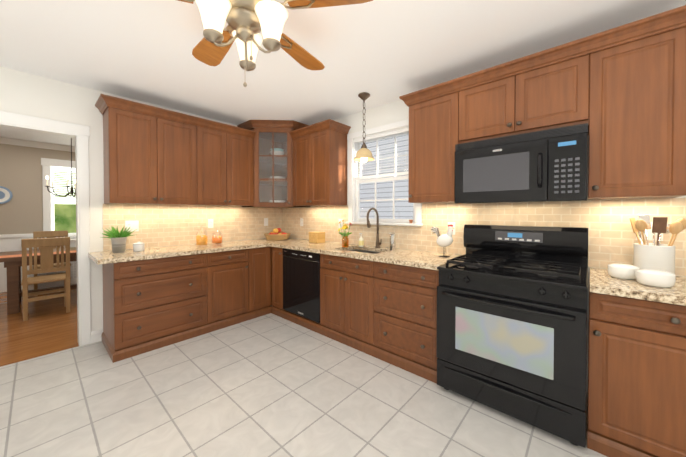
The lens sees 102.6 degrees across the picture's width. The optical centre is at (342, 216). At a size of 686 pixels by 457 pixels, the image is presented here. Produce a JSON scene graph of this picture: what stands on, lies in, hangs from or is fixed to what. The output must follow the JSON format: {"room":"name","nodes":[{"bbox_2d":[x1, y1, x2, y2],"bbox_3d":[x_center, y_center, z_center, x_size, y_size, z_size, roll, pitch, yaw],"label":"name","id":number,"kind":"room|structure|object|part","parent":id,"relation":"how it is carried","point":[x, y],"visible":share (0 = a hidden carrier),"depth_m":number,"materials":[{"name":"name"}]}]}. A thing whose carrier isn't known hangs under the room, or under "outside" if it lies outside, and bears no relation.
{"room":"kitchen","nodes":[
{"label":"kitchen","id":0,"kind":"room"},
{"bbox_2d":[0,143,75,235],"bbox_3d":[-5.144,-0.035,5.169,0.120,2.550,4.100,1,1,42],"label":"wall","id":1,"kind":"structure","parent":0,"point":[21,211],"depth_m":4.71,"materials":[{"name":"beige paint"}]},
{"bbox_2d":[0,186,12,203],"bbox_3d":[-5.638,-0.352,4.495,0.024,0.300,0.300,1,1,42],"label":"plate","id":2,"kind":"object","parent":1,"relation":"attached to","point":[6,195],"visible":0.98,"depth_m":4.54,"materials":[{"name":"blue ceramic"}]},
{"bbox_2d":[0,137,75,291],"bbox_3d":[-5.069,-0.034,5.102,0.080,2.550,4.100,1,1,42],"label":"trim","id":3,"kind":"structure","parent":1,"relation":"attached to","point":[10,242],"depth_m":4.85,"materials":[{"name":"white"}]},
{"bbox_2d":[50,166,75,235],"bbox_3d":[-5.031,-0.276,5.258,0.085,1.270,0.771,1,1,42],"label":"dining room window","id":4,"kind":"structure","parent":1,"relation":"in","point":[68,201],"depth_m":5.05,"materials":[{"name":"white"}]},
{"bbox_2d":[0,66,236,332],"bbox_3d":[-2.429,-0.005,2.954,0.120,2.550,4.420,1,1,42],"label":"wall","id":5,"kind":"structure","parent":0,"point":[25,93],"depth_m":2.71,"materials":[{"name":"white paint"}]},
{"bbox_2d":[0,111,90,346],"bbox_3d":[-2.950,0.193,2.376,0.160,2.170,1.130,1,1,42],"label":"trim","id":6,"kind":"structure","parent":5,"relation":"attached to","point":[79,133],"depth_m":2.69,"materials":[{"name":"white wood"}]},
{"bbox_2d":[91,329,101,342],"bbox_3d":[-3.163,1.225,2.049,0.014,0.115,2.067,1,1,42],"label":"baseboard","id":7,"kind":"structure","parent":5,"relation":"attached to","point":[96,335],"depth_m":2.78,"materials":[{"name":"white wood"}]},
{"bbox_2d":[100,97,199,204],"bbox_3d":[-2.077,-0.633,3.004,0.323,0.995,0.785,1,1,42],"label":"upper cabinet","id":8,"kind":"object","parent":5,"relation":"attached to","point":[151,155],"depth_m":2.84,"materials":[{"name":"brown wood"}]},
{"bbox_2d":[103,204,281,250],"bbox_3d":[-1.726,0.101,3.644,0.008,0.488,2.214,1,1,42],"label":"backsplash","id":9,"kind":"structure","parent":5,"relation":"attached to","point":[165,225],"depth_m":3.39,"materials":[{"name":"beige tile"}]},
{"bbox_2d":[125,221,138,231],"bbox_3d":[-2.297,0.104,2.991,0.012,0.120,0.118,1,1,42],"label":"electrical outlet","id":10,"kind":"object","parent":9,"relation":"attached to","point":[133,225],"depth_m":2.99,"materials":[{"name":"white plastic"}]},
{"bbox_2d":[208,219,212,227],"bbox_3d":[-1.741,0.092,3.614,0.007,0.120,0.072,1,1,42],"label":"electrical outlet","id":11,"kind":"object","parent":9,"relation":"attached to","point":[210,221],"depth_m":3.61,"materials":[{"name":"white plastic"}]},
{"bbox_2d":[264,218,267,225],"bbox_3d":[-1.184,0.083,4.234,0.012,0.120,0.072,1,1,42],"label":"electrical outlet","id":12,"kind":"object","parent":9,"relation":"attached to","point":[265,219],"depth_m":4.23,"materials":[{"name":"white plastic"}]},
{"bbox_2d":[200,118,251,206],"bbox_3d":[-1.576,-0.640,3.565,0.323,0.995,0.719,1,1,42],"label":"upper cabinet","id":13,"kind":"object","parent":5,"relation":"attached to","point":[225,150],"depth_m":3.43,"materials":[{"name":"brown wood"}]},
{"bbox_2d":[252,121,291,204],"bbox_3d":[-0.951,-0.698,3.742,0.364,1.012,0.364,1,1,42],"label":"upper cabinet","id":14,"kind":"object","parent":0,"relation":"attached to","point":[271,141],"depth_m":3.75,"materials":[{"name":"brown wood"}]},
{"bbox_3d":[-0.188,-1.151,2.216,4.179,0.232,2.262,1,1,42],"label":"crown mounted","id":15,"kind":"part","parent":14,"relation":"part of","materials":[{"name":"brown wood"}]},
{"bbox_2d":[0,289,606,456],"bbox_3d":[-1.714,1.303,2.332,8.800,0.050,4.420,1,1,42],"label":"floor","id":16,"kind":"structure","parent":0,"point":[270,385],"depth_m":1.90,"materials":[{"name":"tile"}]},
{"bbox_2d":[0,247,76,314],"bbox_3d":[-4.147,0.881,4.256,0.900,0.744,1.630,1,1,42],"label":"dining table","id":17,"kind":"object","parent":16,"relation":"on","point":[12,260],"visible":0.42,"depth_m":3.59,"materials":[{"name":"brown wood"}]},
{"bbox_2d":[21,237,70,320],"bbox_3d":[-3.853,0.763,3.574,0.505,0.997,0.430,1,1,42],"label":"dining chair","id":18,"kind":"object","parent":16,"relation":"on","point":[45,245],"visible":1,"depth_m":3.45,"materials":[{"name":"brown wood"}]},
{"bbox_2d":[33,230,70,295],"bbox_3d":[-4.866,0.749,4.595,0.505,0.997,0.430,1,1,42],"label":"dining chair","id":19,"kind":"object","parent":16,"relation":"on","point":[44,234],"visible":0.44,"depth_m":4.66,"materials":[{"name":"brown wood"}]},
{"bbox_2d":[27,238,76,289],"bbox_3d":[-4.916,0.826,5.110,0.266,0.830,1.360,1,1,42],"label":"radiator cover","id":20,"kind":"object","parent":16,"relation":"on","point":[73,269],"visible":0.04,"depth_m":4.85,"materials":[{"name":"white"}]},
{"bbox_2d":[101,253,207,362],"bbox_3d":[-1.977,0.834,2.914,0.618,0.875,0.789,1,1,42],"label":"base cabinet","id":21,"kind":"object","parent":16,"relation":"on","point":[148,306],"depth_m":2.65,"materials":[{"name":"brown wood"}]},
{"bbox_2d":[88,238,303,264],"bbox_3d":[-1.526,0.370,3.390,0.648,0.040,2.328,1,1,42],"label":"countertop","id":22,"kind":"structure","parent":21,"relation":"on","point":[108,257],"depth_m":2.88,"materials":[{"name":"beige stone"}]},
{"bbox_2d":[102,226,136,252],"bbox_3d":[-2.246,0.222,2.750,0.276,0.271,0.294,1,1,42],"label":"potted plant","id":23,"kind":"object","parent":22,"relation":"on","point":[118,239],"visible":1,"depth_m":2.71,"materials":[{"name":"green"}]},
{"bbox_2d":[133,242,144,251],"bbox_3d":[-2.108,0.307,2.837,0.098,0.098,0.098,1,1,42],"label":"crock","id":24,"kind":"object","parent":22,"relation":"on","point":[138,246],"visible":1,"depth_m":2.80,"materials":[{"name":"white ceramic"}]},
{"bbox_2d":[196,228,207,244],"bbox_3d":[-1.704,0.230,3.319,0.130,0.239,0.128,1,1,42],"label":"candy jar","id":25,"kind":"object","parent":22,"relation":"on","point":[201,239],"visible":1,"depth_m":3.28,"materials":[{"name":"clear glass"}]},
{"bbox_2d":[212,230,221,242],"bbox_3d":[-1.613,0.251,3.523,0.127,0.192,0.125,1,1,42],"label":"candy jar","id":26,"kind":"object","parent":22,"relation":"on","point":[216,239],"visible":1,"depth_m":3.48,"materials":[{"name":"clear glass"}]},
{"bbox_2d":[264,228,290,240],"bbox_3d":[-0.967,0.254,4.052,0.394,0.170,0.394,1,1,42],"label":"fruit basket","id":27,"kind":"object","parent":22,"relation":"on","point":[275,235],"visible":1,"depth_m":3.92,"materials":[{"name":"brown wicker"}]},
{"bbox_2d":[208,249,251,332],"bbox_3d":[-1.550,0.827,3.392,0.618,0.875,0.492,1,1,42],"label":"base cabinet","id":28,"kind":"object","parent":16,"relation":"on","point":[230,273],"depth_m":3.19,"materials":[{"name":"brown wood"}]},
{"bbox_2d":[252,245,271,318],"bbox_3d":[-1.280,0.823,3.693,0.618,0.875,0.318,1,1,42],"label":"base cabinet","id":29,"kind":"object","parent":16,"relation":"on","point":[261,258],"depth_m":3.50,"materials":[{"name":"brown wood"}]},
{"bbox_2d":[272,241,359,252],"bbox_3d":[-0.359,0.369,3.474,0.980,0.040,0.648,1,1,42],"label":"countertop","id":30,"kind":"structure","parent":29,"relation":"on","point":[327,247],"depth_m":3.29,"materials":[{"name":"beige stone"}]},
{"bbox_2d":[309,231,324,242],"bbox_3d":[-0.346,0.275,3.657,0.176,0.140,0.146,1,1,42],"label":"box","id":31,"kind":"object","parent":30,"relation":"on","point":[316,237],"visible":1,"depth_m":3.60,"materials":[{"name":"brown wood"}]},
{"bbox_2d":[338,220,351,246],"bbox_3d":[0.025,0.196,3.160,0.168,0.312,0.174,1,1,42],"label":"flower vase","id":32,"kind":"object","parent":30,"relation":"on","point":[344,233],"visible":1,"depth_m":3.15,"materials":[{"name":"orange glass"}]},
{"bbox_2d":[359,233,363,246],"bbox_3d":[0.208,0.271,3.170,0.059,0.160,0.064,1,1,42],"label":"soap bottle","id":33,"kind":"object","parent":30,"relation":"on","point":[361,241],"visible":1,"depth_m":3.15,"materials":[{"name":"beige plastic"}]},
{"bbox_2d":[272,249,299,316],"bbox_3d":[-0.639,0.822,3.751,0.245,0.875,0.618,1,1,42],"label":"base cabinet","id":34,"kind":"object","parent":16,"relation":"on","point":[277,254],"depth_m":3.50,"materials":[{"name":"brown wood"}]},
{"bbox_2d":[283,248,320,322],"bbox_3d":[-0.309,0.780,3.429,0.667,0.774,0.600,1,1,42],"label":"dishwasher","id":35,"kind":"object","parent":16,"relation":"on","point":[301,283],"visible":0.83,"depth_m":3.18,"materials":[{"name":"black metal"}]},
{"bbox_2d":[320,265,371,355],"bbox_3d":[0.220,0.930,2.983,0.712,0.680,0.618,1,1,42],"label":"base cabinet","id":36,"kind":"object","parent":16,"relation":"on","point":[345,298],"depth_m":2.73,"materials":[{"name":"brown wood"}]},
{"bbox_2d":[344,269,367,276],"bbox_3d":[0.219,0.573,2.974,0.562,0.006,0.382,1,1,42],"label":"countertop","id":37,"kind":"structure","parent":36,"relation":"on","point":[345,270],"depth_m":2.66,"materials":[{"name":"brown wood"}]},
{"bbox_2d":[347,249,380,253],"bbox_3d":[0.218,0.486,2.973,0.562,0.180,0.382,1,1,42],"label":"sink","id":38,"kind":"object","parent":37,"relation":"in","point":[373,251],"depth_m":3.16,"materials":[{"name":"silver metal"}]},
{"bbox_2d":[372,261,438,383],"bbox_3d":[0.719,0.839,2.535,0.627,0.875,0.618,1,1,42],"label":"base cabinet","id":39,"kind":"object","parent":16,"relation":"on","point":[404,298],"depth_m":2.29,"materials":[{"name":"brown wood"}]},
{"bbox_2d":[364,249,460,268],"bbox_3d":[0.678,0.381,2.545,0.704,0.040,0.648,1,1,42],"label":"countertop","id":40,"kind":"structure","parent":39,"relation":"on","point":[418,259],"depth_m":2.43,"materials":[{"name":"beige stone"}]},
{"bbox_2d":[367,208,381,247],"bbox_3d":[0.348,0.127,3.046,0.093,0.452,0.233,1,1,42],"label":"faucet","id":41,"kind":"object","parent":40,"relation":"on","point":[378,243],"visible":1,"depth_m":3.10,"materials":[{"name":"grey metal"}]},
{"bbox_2d":[389,232,395,249],"bbox_3d":[0.520,0.262,2.918,0.061,0.185,0.086,1,1,42],"label":"soap dispenser","id":42,"kind":"object","parent":40,"relation":"on","point":[392,240],"visible":1,"depth_m":2.90,"materials":[{"name":"silver metal"}]},
{"bbox_2d":[431,224,453,256],"bbox_3d":[0.902,0.215,2.485,0.211,0.291,0.116,1,1,42],"label":"rooster","id":43,"kind":"object","parent":40,"relation":"on","point":[445,240],"visible":1,"depth_m":2.44,"materials":[{"name":"white ceramic"}]},
{"bbox_2d":[436,224,587,447],"bbox_3d":[1.200,0.681,1.972,0.826,1.205,0.746,1,1,42],"label":"range","id":44,"kind":"object","parent":16,"relation":"on","point":[512,303],"visible":1,"depth_m":1.75,"materials":[{"name":"black metal"}]},
{"bbox_2d":[587,293,685,456],"bbox_3d":[1.831,0.852,1.529,0.695,0.875,0.634,1,1,42],"label":"base cabinet","id":45,"kind":"object","parent":16,"relation":"on","point":[636,407],"depth_m":1.42,"materials":[{"name":"brown wood"}]},
{"bbox_2d":[589,267,685,304],"bbox_3d":[1.839,0.395,1.507,0.722,0.040,0.648,1,1,42],"label":"countertop","id":46,"kind":"structure","parent":45,"relation":"on","point":[600,281],"depth_m":1.45,"materials":[{"name":"beige stone"}]},
{"bbox_2d":[608,263,639,279],"bbox_3d":[1.699,0.330,1.666,0.136,0.083,0.136,1,1,42],"label":"salt bowl","id":47,"kind":"object","parent":46,"relation":"on","point":[622,271],"visible":0.9,"depth_m":1.63,"materials":[{"name":"white ceramic"}]},
{"bbox_2d":[636,269,675,287],"bbox_3d":[1.696,0.332,1.494,0.144,0.083,0.144,1,1,42],"label":"bowl","id":48,"kind":"object","parent":46,"relation":"on","point":[656,278],"visible":1,"depth_m":1.45,"materials":[{"name":"white ceramic"}]},
{"bbox_2d":[629,214,685,273],"bbox_3d":[1.901,0.179,1.664,0.233,0.384,0.226,1,1,42],"label":"utensil crock","id":49,"kind":"object","parent":46,"relation":"on","point":[653,255],"visible":0.96,"depth_m":1.61,"materials":[{"name":"white ceramic"}]},
{"bbox_2d":[0,0,685,145],"bbox_3d":[-1.754,-1.301,2.252,9.040,0.060,4.540,1,1,42],"label":"ceiling","id":50,"kind":"structure","parent":0,"point":[381,52],"depth_m":2.06,"materials":[{"name":"white paint"}]},
{"bbox_2d":[45,138,75,196],"bbox_3d":[-4.164,-0.798,4.215,0.574,0.994,0.563,1,1,42],"label":"chandelier","id":51,"kind":"object","parent":50,"relation":"hanging from","point":[67,186],"visible":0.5,"depth_m":4.20,"materials":[{"name":"grey metal"}]},
{"bbox_2d":[178,0,372,86],"bbox_3d":[-0.515,-0.956,1.420,1.251,0.605,1.278,1,1,42],"label":"ceiling fan","id":52,"kind":"object","parent":50,"relation":"hanging from","point":[248,21],"visible":1,"depth_m":1.34,"materials":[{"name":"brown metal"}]},
{"bbox_2d":[354,92,374,161],"bbox_3d":[0.222,-0.924,2.891,0.220,0.708,0.220,1,1,42],"label":"pendant light","id":53,"kind":"object","parent":50,"relation":"hanging from","point":[363,153],"visible":1,"depth_m":2.86,"materials":[{"name":"brown metal"}]},
{"bbox_2d":[334,99,685,391],"bbox_3d":[1.024,-0.002,2.749,5.300,2.550,0.120,1,1,42],"label":"wall","id":54,"kind":"structure","parent":0,"point":[389,113],"depth_m":3.17,"materials":[{"name":"white paint"}]},
{"bbox_2d":[292,121,347,207],"bbox_3d":[-0.316,-0.641,3.639,0.705,0.995,0.323,1,1,42],"label":"upper cabinet","id":55,"kind":"object","parent":54,"relation":"attached to","point":[319,152],"depth_m":3.45,"materials":[{"name":"brown wood"}]},
{"bbox_2d":[346,119,422,226],"bbox_3d":[0.471,-0.470,3.204,1.030,1.142,0.170,1,1,42],"label":"kitchen window","id":56,"kind":"structure","parent":54,"relation":"in","point":[355,177],"depth_m":3.26,"materials":[{"name":"white wood"}]},
{"bbox_2d":[408,77,459,203],"bbox_3d":[0.894,-0.627,2.557,0.459,0.995,0.323,1,1,42],"label":"upper cabinet","id":57,"kind":"object","parent":54,"relation":"attached to","point":[434,113],"depth_m":2.42,"materials":[{"name":"brown wood"}]},
{"bbox_2d":[282,197,685,276],"bbox_3d":[0.667,0.110,2.982,4.440,0.488,0.008,1,1,42],"label":"backsplash","id":58,"kind":"structure","parent":54,"relation":"attached to","point":[611,234],"depth_m":2.25,"materials":[{"name":"beige tile"}]},
{"bbox_2d":[338,219,342,227],"bbox_3d":[-0.034,0.091,3.598,0.072,0.120,0.007,1,1,42],"label":"electrical outlet","id":59,"kind":"object","parent":58,"relation":"attached to","point":[339,220],"depth_m":3.60,"materials":[{"name":"white plastic"}]},
{"bbox_2d":[448,222,454,234],"bbox_3d":[1.041,0.114,2.637,0.072,0.120,0.007,1,1,42],"label":"electrical outlet","id":60,"kind":"object","parent":58,"relation":"attached to","point":[450,223],"depth_m":2.62,"materials":[{"name":"white plastic"}]},
{"bbox_2d":[636,222,662,240],"bbox_3d":[1.990,0.096,1.784,0.118,0.120,0.012,1,1,42],"label":"electrical outlet","id":61,"kind":"object","parent":58,"relation":"attached to","point":[650,234],"depth_m":1.78,"materials":[{"name":"white plastic"}]},
{"bbox_2d":[460,37,591,143],"bbox_3d":[1.367,-0.854,2.131,0.809,0.530,0.323,1,1,42],"label":"upper cabinet","id":62,"kind":"object","parent":54,"relation":"attached to","point":[550,89],"depth_m":1.94,"materials":[{"name":"brown wood"}]},
{"bbox_2d":[454,123,587,203],"bbox_3d":[1.318,-0.342,2.083,0.801,0.477,0.466,1,1,42],"label":"microwave","id":63,"kind":"object","parent":62,"relation":"attached to","point":[549,165],"visible":1,"depth_m":1.89,"materials":[{"name":"black"}]},
{"bbox_2d":[588,5,685,199],"bbox_3d":[1.820,-0.616,1.729,0.406,0.995,0.323,1,1,42],"label":"upper cabinet","id":64,"kind":"object","parent":54,"relation":"attached to","point":[620,91],"depth_m":1.60,"materials":[{"name":"brown wood"}]},
{"label":"outside","id":65,"kind":"structure","parent":0,"visible":0},
{"bbox_2d":[54,170,75,232],"bbox_3d":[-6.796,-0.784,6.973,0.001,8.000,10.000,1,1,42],"label":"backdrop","id":66,"kind":"structure","parent":65,"point":[63,221],"depth_m":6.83,"materials":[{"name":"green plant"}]},
{"bbox_2d":[360,134,412,218],"bbox_3d":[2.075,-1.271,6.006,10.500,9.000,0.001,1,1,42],"label":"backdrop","id":67,"kind":"structure","parent":65,"point":[402,210],"depth_m":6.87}
]}

